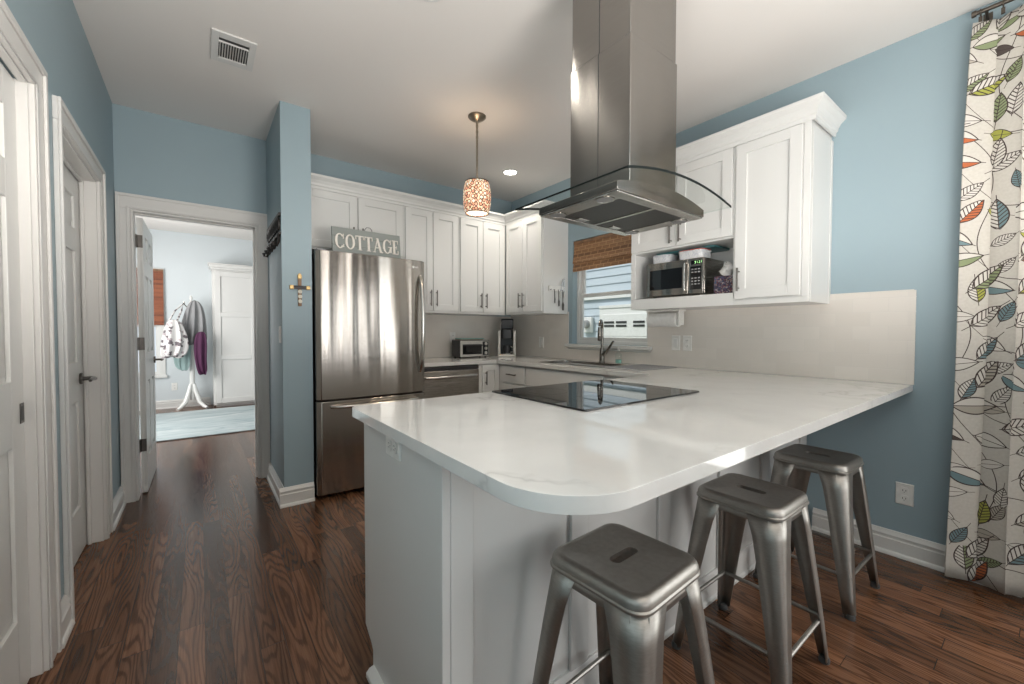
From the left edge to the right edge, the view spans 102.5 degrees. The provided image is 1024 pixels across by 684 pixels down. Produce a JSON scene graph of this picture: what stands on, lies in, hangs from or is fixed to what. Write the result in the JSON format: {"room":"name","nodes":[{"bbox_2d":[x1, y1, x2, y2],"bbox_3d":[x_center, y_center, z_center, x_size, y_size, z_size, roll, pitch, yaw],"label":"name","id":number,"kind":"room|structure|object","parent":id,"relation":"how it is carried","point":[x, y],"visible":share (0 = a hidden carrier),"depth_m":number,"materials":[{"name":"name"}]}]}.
{"room":"kitchen","nodes":[
{"label":"kitchen","id":0,"kind":"room"},
{"bbox_2d":[0,0,120,598],"bbox_3d":[-0.505,-0.169,-0.216,0.155,2.730,7.473,-1,2,-37],"label":"wall","id":1,"kind":"structure","parent":0,"point":[54,30],"depth_m":1.94,"materials":[{"name":"blue paint"}]},
{"bbox_2d":[0,62,30,683],"bbox_3d":[-1.421,0.149,1.058,0.038,2.012,0.797,-1,2,-37],"label":"door","id":2,"kind":"structure","parent":1,"relation":"in","point":[15,656],"depth_m":1.30,"materials":[{"name":"white paint"}]},
{"bbox_2d":[0,0,61,677],"bbox_3d":[-1.428,0.101,1.052,0.151,2.125,1.042,-1,2,-37],"label":"trim","id":3,"kind":"structure","parent":1,"relation":"attached to","point":[31,95],"depth_m":1.41,"materials":[{"name":"white paint"}]},
{"bbox_2d":[61,594,74,648],"bbox_3d":[-1.746,1.085,1.600,0.030,0.128,0.170,-1,2,-37],"label":"baseboard","id":4,"kind":"structure","parent":1,"relation":"attached to","point":[68,623],"depth_m":1.61,"materials":[{"name":"white paint"}]},
{"bbox_2d":[64,164,96,565],"bbox_3d":[-2.115,0.130,1.958,0.104,2.004,0.799,-1,2,-37],"label":"door","id":5,"kind":"structure","parent":1,"relation":"in","point":[76,376],"depth_m":2.15,"materials":[{"name":"white paint"}]},
{"bbox_2d":[51,95,113,619],"bbox_3d":[-2.140,0.079,1.991,0.151,2.120,0.968,-1,2,-37],"label":"trim","id":6,"kind":"structure","parent":1,"relation":"attached to","point":[92,180],"depth_m":2.27,"materials":[{"name":"white paint"}]},
{"bbox_2d":[113,486,125,530],"bbox_3d":[-2.533,1.058,2.638,0.030,0.128,0.484,-1,2,-37],"label":"baseboard","id":7,"kind":"structure","parent":1,"relation":"attached to","point":[119,504],"depth_m":2.64,"materials":[{"name":"white paint"}]},
{"bbox_2d":[136,229,252,404],"bbox_3d":[-4.898,-0.348,6.696,3.700,2.730,0.100,-1,2,-37],"label":"wall","id":8,"kind":"structure","parent":0,"point":[184,258],"depth_m":6.47,"materials":[{"name":"blue paint"}]},
{"bbox_2d":[136,266,167,377],"bbox_3d":[-5.653,-0.284,6.080,0.830,1.670,0.110,-1,2,-37],"label":"window","id":9,"kind":"structure","parent":8,"relation":"in","point":[161,365],"depth_m":6.28,"materials":[{"name":"white paint"}]},
{"bbox_2d":[136,268,163,324],"bbox_3d":[-5.603,-0.676,6.038,0.730,0.845,0.042,-1,2,-37],"label":"bamboo shade","id":10,"kind":"object","parent":9,"relation":"attached to","point":[157,273],"visible":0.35,"depth_m":6.21,"materials":[{"name":"brown wood"}]},
{"bbox_2d":[139,397,210,410],"bbox_3d":[-5.391,0.963,6.274,1.270,0.128,0.030,-1,2,-37],"label":"baseboard","id":11,"kind":"structure","parent":8,"relation":"attached to","point":[164,404],"depth_m":6.39,"materials":[{"name":"white paint"}]},
{"bbox_2d":[172,383,177,389],"bbox_3d":[-5.249,0.694,6.388,0.071,0.115,0.009,-1,2,-37],"label":"wall outlet","id":12,"kind":"object","parent":8,"relation":"attached to","point":[174,385],"visible":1,"depth_m":6.39,"materials":[{"name":"white plastic"}]},
{"bbox_2d":[266,101,313,504],"bbox_3d":[-1.707,-0.253,3.105,0.216,2.730,0.726,-1,2,-37],"label":"wall","id":13,"kind":"structure","parent":0,"point":[288,141],"depth_m":2.84,"materials":[{"name":"blue paint"}]},
{"bbox_2d":[262,212,280,257],"bbox_3d":[-1.758,-0.764,2.987,0.054,0.226,0.605,-1,2,-37],"label":"coat hook rack","id":14,"kind":"object","parent":13,"relation":"attached to","point":[274,227],"visible":1,"depth_m":2.90,"materials":[{"name":"black metal"}]},
{"bbox_2d":[279,326,280,342],"bbox_3d":[-1.605,-0.051,2.837,0.010,0.115,0.071,-1,2,-37],"label":"wall switch","id":15,"kind":"object","parent":13,"relation":"attached to","point":[279,326],"visible":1,"depth_m":2.82,"materials":[{"name":"white plastic"}]},
{"bbox_2d":[279,482,314,508],"bbox_3d":[-1.481,1.056,2.836,0.216,0.128,0.030,-1,2,-37],"label":"baseboard","id":16,"kind":"structure","parent":13,"relation":"attached to","point":[301,493],"depth_m":2.83,"materials":[{"name":"white paint"}]},
{"bbox_2d":[289,273,309,305],"bbox_3d":[-1.457,-0.359,2.823,0.129,0.226,0.018,-1,2,-37],"label":"wall cross","id":17,"kind":"object","parent":13,"relation":"attached to","point":[299,287],"visible":1,"depth_m":2.82,"materials":[{"name":"brown wood"}]},
{"bbox_2d":[112,103,511,484],"bbox_3d":[-1.385,-0.272,3.905,3.676,2.730,0.159,-1,2,-37],"label":"wall","id":18,"kind":"structure","parent":0,"point":[155,155],"depth_m":3.08,"materials":[{"name":"blue paint"}]},
{"bbox_2d":[135,217,163,492],"bbox_3d":[-2.862,0.096,3.266,0.103,2.004,0.745,-1,2,-36],"label":"door","id":19,"kind":"structure","parent":18,"relation":"in","point":[143,237],"depth_m":3.05,"materials":[{"name":"white paint"}]},
{"bbox_2d":[115,191,269,502],"bbox_3d":[-2.371,0.042,3.127,0.896,2.136,0.151,-1,2,-37],"label":"trim","id":20,"kind":"structure","parent":18,"relation":"attached to","point":[128,206],"depth_m":2.91,"materials":[{"name":"white paint"}]},
{"bbox_2d":[311,188,402,258],"bbox_3d":[-1.408,-0.997,3.576,0.848,0.495,0.383,-1,2,-37],"label":"upper cabinet","id":21,"kind":"object","parent":18,"relation":"attached to","point":[328,209],"visible":0.48,"depth_m":3.42,"materials":[{"name":"white paint"}]},
{"bbox_2d":[403,206,457,314],"bbox_3d":[-0.842,-0.767,4.012,0.572,0.973,0.383,-1,2,-37],"label":"upper cabinet","id":22,"kind":"object","parent":18,"relation":"attached to","point":[431,238],"visible":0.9,"depth_m":3.90,"materials":[{"name":"white paint"}]},
{"bbox_2d":[450,332,455,342],"bbox_3d":[-0.637,-0.048,4.412,0.071,0.115,0.009,-1,2,-37],"label":"wall outlet","id":23,"kind":"object","parent":18,"relation":"attached to","point":[452,334],"visible":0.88,"depth_m":4.41,"materials":[{"name":"white plastic"}]},
{"bbox_2d":[424,314,510,357],"bbox_3d":[-0.602,-0.064,4.449,1.479,0.449,0.008,-1,2,-37],"label":"backsplash","id":24,"kind":"structure","parent":18,"relation":"attached to","point":[438,328],"depth_m":4.43,"materials":[{"name":"tile"}]},
{"bbox_2d":[446,217,504,315],"bbox_3d":[-0.384,-0.775,4.359,0.576,0.973,0.383,-1,2,-37],"label":"upper cabinet","id":25,"kind":"object","parent":18,"relation":"attached to","point":[481,245],"visible":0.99,"depth_m":4.21,"materials":[{"name":"white paint"}]},
{"bbox_2d":[27,404,1023,683],"bbox_3d":[-0.891,1.165,2.274,4.898,0.060,12.050,-1,2,-37],"label":"floor","id":26,"kind":"structure","parent":0,"point":[202,578],"depth_m":1.77,"materials":[{"name":"brown wood"}]},
{"bbox_2d":[176,296,207,410],"bbox_3d":[-4.922,0.155,6.314,0.385,1.736,0.386,-1,2,-37],"label":"coat rack","id":27,"kind":"object","parent":26,"relation":"on","point":[192,392],"visible":0.66,"depth_m":6.29,"materials":[{"name":"white paint"}]},
{"bbox_2d":[160,304,188,358],"bbox_3d":[-4.886,-0.166,5.990,0.205,0.815,0.339,0,1,13],"label":"tote bag","id":28,"kind":"object","parent":27,"relation":"hanging from","point":[174,341],"visible":1,"depth_m":5.94,"materials":[{"name":"white fabric"}]},
{"bbox_2d":[173,345,190,370],"bbox_3d":[-4.967,0.195,6.187,0.208,0.488,0.048,-1,2,-37],"label":"towel","id":29,"kind":"object","parent":27,"relation":"hanging from","point":[183,363],"visible":0.54,"depth_m":6.19,"materials":[{"name":"green fabric"}]},
{"bbox_2d":[181,300,206,344],"bbox_3d":[-4.818,-0.281,6.187,0.358,0.698,0.165,-1,2,-37],"label":"jacket","id":30,"kind":"object","parent":27,"relation":"hanging from","point":[193,322],"visible":0.75,"depth_m":6.16,"materials":[{"name":"grey fabric"}]},
{"bbox_2d":[194,331,206,374],"bbox_3d":[-4.681,0.170,6.173,0.160,0.657,0.091,-1,2,-37],"label":"scarf","id":31,"kind":"object","parent":30,"relation":"hanging from","point":[200,341],"visible":1,"depth_m":6.15,"materials":[{"name":"purple fabric"}]},
{"bbox_2d":[139,405,254,441],"bbox_3d":[-3.960,1.042,5.491,2.900,0.014,1.910,-1,2,-37],"label":"area rug","id":32,"kind":"object","parent":26,"relation":"on","point":[207,422],"visible":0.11,"depth_m":5.30,"materials":[{"name":"white fabric"}]},
{"bbox_2d":[207,262,254,406],"bbox_3d":[-4.270,-0.111,6.870,1.295,2.250,0.389,-1,2,-37],"label":"wardrobe","id":33,"kind":"object","parent":26,"relation":"on","point":[232,285],"visible":0.48,"depth_m":6.55,"materials":[{"name":"white paint"}]},
{"bbox_2d":[312,248,424,495],"bbox_3d":[-1.246,0.219,3.389,0.822,1.775,0.868,-1,2,-37],"label":"refrigerator","id":34,"kind":"object","parent":26,"relation":"on","point":[368,311],"visible":0.81,"depth_m":3.01,"materials":[{"name":"silver metal"}]},
{"bbox_2d":[331,226,400,258],"bbox_3d":[-1.111,-0.768,3.160,0.520,0.233,0.050,-1,2,-37],"label":"sign","id":35,"kind":"object","parent":34,"relation":"on","point":[348,240],"visible":0.96,"depth_m":3.14,"materials":[{"name":"grey wood"}]},
{"bbox_2d":[422,365,478,398],"bbox_3d":[-0.720,0.655,3.924,0.598,0.878,0.692,-1,2,-37],"label":"dishwasher","id":36,"kind":"object","parent":26,"relation":"on","point":[439,381],"visible":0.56,"depth_m":3.69,"materials":[{"name":"silver metal"}]},
{"bbox_2d":[467,363,498,392],"bbox_3d":[-0.399,0.645,4.202,0.242,0.886,0.675,-1,2,-37],"label":"base cabinet","id":37,"kind":"object","parent":26,"relation":"on","point":[488,373],"visible":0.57,"depth_m":3.96,"materials":[{"name":"white paint"}]},
{"bbox_2d":[499,363,526,389],"bbox_3d":[0.041,0.643,4.294,0.676,0.886,1.059,-1,2,-37],"label":"base cabinet","id":38,"kind":"object","parent":26,"relation":"on","point":[510,376],"visible":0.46,"depth_m":3.84,"materials":[{"name":"white paint"}]},
{"bbox_2d":[526,366,626,386],"bbox_3d":[0.764,0.668,3.342,0.676,0.886,1.331,-1,2,-37],"label":"base cabinet","id":39,"kind":"object","parent":26,"relation":"on","point":[535,376],"visible":0.1,"depth_m":3.37,"materials":[{"name":"white paint"}]},
{"bbox_2d":[364,423,806,683],"bbox_3d":[0.629,0.701,1.997,2.517,0.886,0.620,-1,2,-37],"label":"base cabinet","id":40,"kind":"object","parent":26,"relation":"on","point":[458,575],"visible":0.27,"depth_m":1.19,"materials":[{"name":"white paint"}]},
{"bbox_2d":[386,436,400,461],"bbox_3d":[-0.365,0.319,1.255,0.009,0.071,0.115,-1,2,-37],"label":"wall outlet","id":41,"kind":"object","parent":40,"relation":"attached to","point":[393,448],"visible":0.84,"depth_m":1.24,"materials":[{"name":"white plastic"}]},
{"bbox_2d":[387,439,391,450],"bbox_3d":[-0.380,0.318,1.270,0.003,0.032,0.032,-1,2,-37],"label":"socket","id":42,"kind":"object","parent":41,"relation":"attached to","point":[389,441],"depth_m":1.26,"materials":[{"name":"white plastic"}]},
{"bbox_2d":[392,442,396,453],"bbox_3d":[-0.354,0.319,1.236,0.003,0.032,0.032,-1,2,-37],"label":"socket","id":43,"kind":"object","parent":41,"relation":"attached to","point":[394,444],"depth_m":1.23,"materials":[{"name":"white plastic"}]},
{"bbox_2d":[352,355,912,514],"bbox_3d":[0.037,0.221,2.758,2.527,0.033,3.467,-1,2,-37],"label":"countertop","id":44,"kind":"structure","parent":40,"relation":"on","point":[526,454],"depth_m":1.17,"materials":[{"name":"white stone"}]},
{"bbox_2d":[452,340,488,357],"bbox_3d":[-0.425,0.071,4.352,0.370,0.184,0.198,-1,2,-37],"label":"toaster oven","id":45,"kind":"object","parent":44,"relation":"on","point":[460,348],"visible":0.95,"depth_m":4.27,"materials":[{"name":"silver metal"}]},
{"bbox_2d":[455,338,483,339],"bbox_3d":[-0.449,-0.031,4.356,0.290,0.018,0.138,-1,2,-37],"label":"cutting board","id":46,"kind":"object","parent":45,"relation":"on","point":[455,338],"visible":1,"depth_m":4.29,"materials":[{"name":"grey glass"}]},
{"bbox_2d":[498,319,515,356],"bbox_3d":[-0.058,-0.050,4.551,0.196,0.418,0.200,0,1,-1],"label":"coffee maker","id":47,"kind":"object","parent":44,"relation":"on","point":[506,335],"visible":1,"depth_m":4.47,"materials":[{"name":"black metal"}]},
{"bbox_2d":[540,360,622,366],"bbox_3d":[0.591,0.295,3.546,0.412,0.223,0.752,-1,2,-37],"label":"sink","id":48,"kind":"object","parent":44,"relation":"in","point":[558,361],"visible":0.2,"depth_m":3.74,"materials":[{"name":"silver metal"}]},
{"bbox_2d":[492,379,698,411],"bbox_3d":[0.378,0.223,1.851,0.758,0.007,0.566,-1,2,-37],"label":"cooktop","id":49,"kind":"object","parent":44,"relation":"in","point":[590,395],"visible":1,"depth_m":1.77,"materials":[{"name":"black glass"}]},
{"bbox_2d":[597,319,613,362],"bbox_3d":[0.819,-0.008,3.621,0.141,0.384,0.164,0,1,6],"label":"faucet","id":50,"kind":"object","parent":44,"relation":"on","point":[602,353],"visible":1,"depth_m":3.65,"materials":[{"name":"silver metal"}]},
{"bbox_2d":[615,347,620,362],"bbox_3d":[0.922,0.115,3.551,0.055,0.141,0.059,0,1,-11],"label":"soap bottle","id":51,"kind":"object","parent":44,"relation":"on","point":[618,349],"visible":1,"depth_m":3.54,"materials":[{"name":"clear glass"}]},
{"bbox_2d":[605,364,676,370],"bbox_3d":[0.986,0.192,3.139,0.480,0.009,0.320,-1,2,-37],"label":"drying mat","id":52,"kind":"object","parent":44,"relation":"on","point":[638,367],"visible":1,"depth_m":3.08,"materials":[{"name":"grey plastic"}]},
{"bbox_2d":[532,523,714,683],"bbox_3d":[0.289,0.857,1.071,0.398,0.619,0.397,-1,2,-40],"label":"bar stool","id":53,"kind":"object","parent":26,"relation":"on","point":[633,578],"visible":1,"depth_m":1.01,"materials":[{"name":"grey metal"}]},
{"bbox_2d":[672,473,829,683],"bbox_3d":[0.878,0.847,1.515,0.397,0.619,0.398,-1,2,-37],"label":"bar stool","id":54,"kind":"object","parent":26,"relation":"on","point":[772,511],"visible":0.94,"depth_m":1.45,"materials":[{"name":"grey metal"}]},
{"bbox_2d":[753,444,879,621],"bbox_3d":[1.450,0.838,1.956,0.397,0.619,0.398,-1,2,-36],"label":"bar stool","id":55,"kind":"object","parent":26,"relation":"on","point":[841,474],"visible":0.8,"depth_m":1.84,"materials":[{"name":"grey metal"}]},
{"bbox_2d":[73,0,996,240],"bbox_3d":[-0.885,-1.655,2.204,4.898,0.120,12.050,-1,2,-37],"label":"ceiling","id":56,"kind":"structure","parent":0,"point":[391,86],"depth_m":2.37,"materials":[{"name":"white paint"}]},
{"bbox_2d":[210,27,256,71],"bbox_3d":[-1.525,-1.591,2.248,0.198,0.010,0.286,-1,2,-37],"label":"ceiling vent","id":57,"kind":"object","parent":56,"relation":"in","point":[227,48],"visible":1,"depth_m":2.23,"materials":[{"name":"white metal"}]},
{"bbox_2d":[463,112,490,216],"bbox_3d":[-0.250,-1.265,2.941,0.201,0.692,0.201,-1,2,-37],"label":"pendant lamp","id":58,"kind":"object","parent":56,"relation":"hanging from","point":[476,192],"visible":1,"depth_m":2.88,"materials":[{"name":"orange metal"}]},
{"bbox_2d":[467,211,486,215],"bbox_3d":[-0.251,-0.931,2.950,0.152,0.004,0.152,-1,2,-37],"label":"diffuser","id":59,"kind":"object","parent":58,"relation":"attached to","point":[469,213],"depth_m":2.97,"materials":[{"name":"white glass"}]},
{"bbox_2d":[502,169,517,175],"bbox_3d":[-0.018,-1.631,3.950,0.156,0.008,0.156,-1,2,-37],"label":"recessed light","id":60,"kind":"object","parent":56,"relation":"in","point":[509,172],"visible":1,"depth_m":3.95,"materials":[{"name":"white paint"}]},
{"bbox_2d":[515,0,730,235],"bbox_3d":[0.463,-1.049,1.716,0.689,1.058,0.579,-1,2,-37],"label":"range hood","id":61,"kind":"object","parent":56,"relation":"hanging from","point":[623,174],"visible":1,"depth_m":1.61,"materials":[{"name":"silver metal"}]},
{"bbox_2d":[549,213,565,217],"bbox_3d":[0.188,-0.521,1.688,0.070,0.002,0.070,-1,2,-37],"label":"recessed light","id":62,"kind":"object","parent":61,"relation":"on","point":[551,215],"depth_m":1.69,"materials":[{"name":"silver metal"}]},
{"bbox_2d":[595,197,614,202],"bbox_3d":[0.337,-0.516,1.492,0.070,0.002,0.070,-1,2,-37],"label":"recessed light","id":63,"kind":"object","parent":61,"relation":"on","point":[597,199],"depth_m":1.48,"materials":[{"name":"silver metal"}]},
{"bbox_2d":[624,231,638,234],"bbox_3d":[0.576,-0.527,1.982,0.070,0.002,0.070,-1,2,-37],"label":"recessed light","id":64,"kind":"object","parent":61,"relation":"on","point":[625,232],"depth_m":1.97,"materials":[{"name":"silver metal"}]},
{"bbox_2d":[670,219,686,223],"bbox_3d":[0.724,-0.522,1.786,0.070,0.002,0.070,-1,2,-37],"label":"recessed light","id":65,"kind":"object","parent":61,"relation":"on","point":[672,221],"depth_m":1.78,"materials":[{"name":"silver metal"}]},
{"bbox_2d":[512,0,1023,544],"bbox_3d":[2.318,-0.216,1.950,0.140,2.730,7.512,-1,2,-37],"label":"wall","id":66,"kind":"structure","parent":0,"point":[898,149],"depth_m":2.17,"materials":[{"name":"blue paint"}]},
{"bbox_2d":[506,214,567,315],"bbox_3d":[0.240,-0.771,4.243,0.383,0.973,0.644,-1,2,-37],"label":"upper cabinet","id":67,"kind":"object","parent":66,"relation":"attached to","point":[536,246],"depth_m":4.07,"materials":[{"name":"white paint"}]},
{"bbox_2d":[311,173,554,225],"bbox_3d":[-0.530,-1.279,3.637,2.326,0.102,0.675,-1,2,-37],"label":"trim","id":68,"kind":"structure","parent":67,"relation":"attached to","point":[318,181],"depth_m":3.72,"materials":[{"name":"white paint"}]},
{"bbox_2d":[539,337,543,347],"bbox_3d":[0.315,0.003,4.458,0.010,0.115,0.071,-1,2,-37],"label":"wall switch","id":69,"kind":"object","parent":66,"relation":"attached to","point":[540,338],"visible":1,"depth_m":4.45,"materials":[{"name":"white plastic"}]},
{"bbox_2d":[573,233,631,271],"bbox_3d":[0.879,-0.834,3.741,0.052,0.300,0.858,-1,2,-37],"label":"bamboo shade","id":70,"kind":"object","parent":66,"relation":"attached to","point":[611,249],"visible":0.65,"depth_m":3.78,"materials":[{"name":"brown wood"}]},
{"bbox_2d":[565,270,651,351],"bbox_3d":[0.897,-0.457,3.777,0.180,1.065,0.980,-1,2,-37],"label":"window","id":71,"kind":"structure","parent":66,"relation":"in","point":[640,344],"depth_m":3.92,"materials":[{"name":"white paint"}]},
{"bbox_2d":[672,336,679,350],"bbox_3d":[1.273,0.008,3.195,0.010,0.115,0.071,-1,2,-37],"label":"wall switch","id":72,"kind":"object","parent":66,"relation":"attached to","point":[675,339],"visible":1,"depth_m":3.19,"materials":[{"name":"white plastic"}]},
{"bbox_2d":[683,336,691,350],"bbox_3d":[1.331,0.010,3.120,0.009,0.115,0.071,-1,2,-37],"label":"wall outlet","id":73,"kind":"object","parent":66,"relation":"attached to","point":[687,340],"visible":1,"depth_m":3.11,"materials":[{"name":"white plastic"}]},
{"bbox_2d":[511,290,913,384],"bbox_3d":[1.038,-0.059,3.519,0.008,0.490,3.472,-1,2,-37],"label":"backsplash","id":74,"kind":"structure","parent":66,"relation":"attached to","point":[862,336],"depth_m":2.60,"materials":[{"name":"tile"}]},
{"bbox_2d":[631,120,833,310],"bbox_3d":[1.373,-0.726,2.751,0.383,0.985,1.158,-1,2,-37],"label":"upper cabinet","id":75,"kind":"object","parent":66,"relation":"attached to","point":[776,229],"visible":0.84,"depth_m":2.40,"materials":[{"name":"white paint"}]},
{"bbox_2d":[646,309,685,326],"bbox_3d":[1.176,-0.178,3.145,0.112,0.128,0.285,-1,2,-37],"label":"paper towel roll","id":76,"kind":"object","parent":75,"relation":"attached to","point":[670,318],"visible":0.99,"depth_m":3.10,"materials":[{"name":"white paper"}]},
{"bbox_2d":[646,257,723,297],"bbox_3d":[1.232,-0.443,2.960,0.308,0.252,0.433,-1,2,-37],"label":"microwave","id":77,"kind":"object","parent":75,"relation":"in","point":[694,276],"visible":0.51,"depth_m":2.83,"materials":[{"name":"silver metal"}]},
{"bbox_2d":[653,254,677,263],"bbox_3d":[1.139,-0.606,3.053,0.144,0.066,0.144,-1,2,-37],"label":"food container","id":78,"kind":"object","parent":77,"relation":"on","point":[663,258],"visible":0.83,"depth_m":3.00,"materials":[{"name":"white plastic"}]},
{"bbox_2d":[656,245,729,257],"bbox_3d":[1.286,-0.641,2.944,0.233,0.010,0.448,-1,2,-37],"label":"serving tray","id":79,"kind":"object","parent":78,"relation":"on","point":[714,248],"visible":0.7,"depth_m":2.82,"materials":[{"name":"teal plastic"}]},
{"bbox_2d":[678,248,710,259],"bbox_3d":[1.268,-0.600,2.849,0.144,0.066,0.185,-1,2,-37],"label":"food container","id":80,"kind":"object","parent":77,"relation":"on","point":[697,252],"visible":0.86,"depth_m":2.79,"materials":[{"name":"white plastic"}]},
{"bbox_2d":[714,262,732,293],"bbox_3d":[1.404,-0.416,2.678,0.115,0.214,0.120,-1,2,-37],"label":"tissue box","id":81,"kind":"object","parent":75,"relation":"in","point":[722,284],"visible":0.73,"depth_m":2.65,"materials":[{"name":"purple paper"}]},
{"bbox_2d":[676,91,846,166],"bbox_3d":[1.371,-1.253,2.736,0.387,0.102,1.276,-1,2,-37],"label":"trim","id":82,"kind":"structure","parent":75,"relation":"attached to","point":[820,107],"depth_m":2.35,"materials":[{"name":"white paint"}]},
{"bbox_2d":[830,289,916,384],"bbox_3d":[1.981,-0.029,2.273,0.011,0.496,0.363,-1,2,-37],"label":"trim","id":83,"kind":"structure","parent":66,"relation":"attached to","point":[915,291],"depth_m":2.13,"materials":[{"name":"tile"}]},
{"bbox_2d":[895,482,913,506],"bbox_3d":[2.074,0.805,2.171,0.009,0.115,0.071,-1,2,-37],"label":"wall outlet","id":84,"kind":"object","parent":66,"relation":"attached to","point":[904,493],"visible":1,"depth_m":2.17,"materials":[{"name":"white plastic"}]},
{"bbox_2d":[900,495,907,501],"bbox_3d":[2.072,0.826,2.170,0.003,0.032,0.032,-1,2,-37],"label":"socket","id":85,"kind":"object","parent":84,"relation":"attached to","point":[903,498],"depth_m":2.17,"materials":[{"name":"white plastic"}]},
{"bbox_2d":[900,487,908,493],"bbox_3d":[2.072,0.784,2.169,0.003,0.032,0.032,-1,2,-37],"label":"socket","id":86,"kind":"object","parent":84,"relation":"attached to","point":[903,490],"depth_m":2.17,"materials":[{"name":"white plastic"}]},
{"bbox_2d":[811,507,1021,597],"bbox_3d":[2.064,1.079,2.173,0.030,0.128,0.800,-1,2,-37],"label":"baseboard","id":87,"kind":"structure","parent":66,"relation":"attached to","point":[920,551],"depth_m":2.17,"materials":[{"name":"white paint"}]},
{"bbox_2d":[971,0,1013,21],"bbox_3d":[2.905,-1.471,0.948,0.105,0.080,2.460,-1,2,-37],"label":"curtain rod","id":88,"kind":"object","parent":66,"relation":"attached to","point":[988,16],"visible":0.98,"depth_m":1.88,"materials":[{"name":"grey metal"}]},
{"bbox_2d":[944,4,1023,596],"bbox_3d":[2.334,-0.166,1.677,0.099,2.598,0.730,-1,2,-37],"label":"curtain","id":89,"kind":"object","parent":88,"relation":"hanging from","point":[985,537],"visible":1,"depth_m":1.87,"materials":[{"name":"multicoloured fabric"}]},
{"label":"outside","id":90,"kind":"structure","parent":0,"visible":0},
{"bbox_3d":[14.140,1.225,17.045,36.902,0.050,70.000,-1,2,-37],"label":"ground","id":91,"kind":"structure","parent":90,"visible":0},
{"bbox_2d":[584,263,646,337],"bbox_3d":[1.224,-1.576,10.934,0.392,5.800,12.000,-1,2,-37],"label":"house","id":92,"kind":"structure","parent":91,"relation":"on","point":[619,321],"depth_m":9.29,"materials":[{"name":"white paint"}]},
{"bbox_2d":[584,317,592,332],"bbox_3d":[1.791,-0.413,9.863,0.186,0.370,0.280,-1,2,-37],"label":"utility meter","id":93,"kind":"object","parent":92,"relation":"attached to","point":[588,321],"visible":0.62,"depth_m":9.79,"materials":[{"name":"grey plastic"}]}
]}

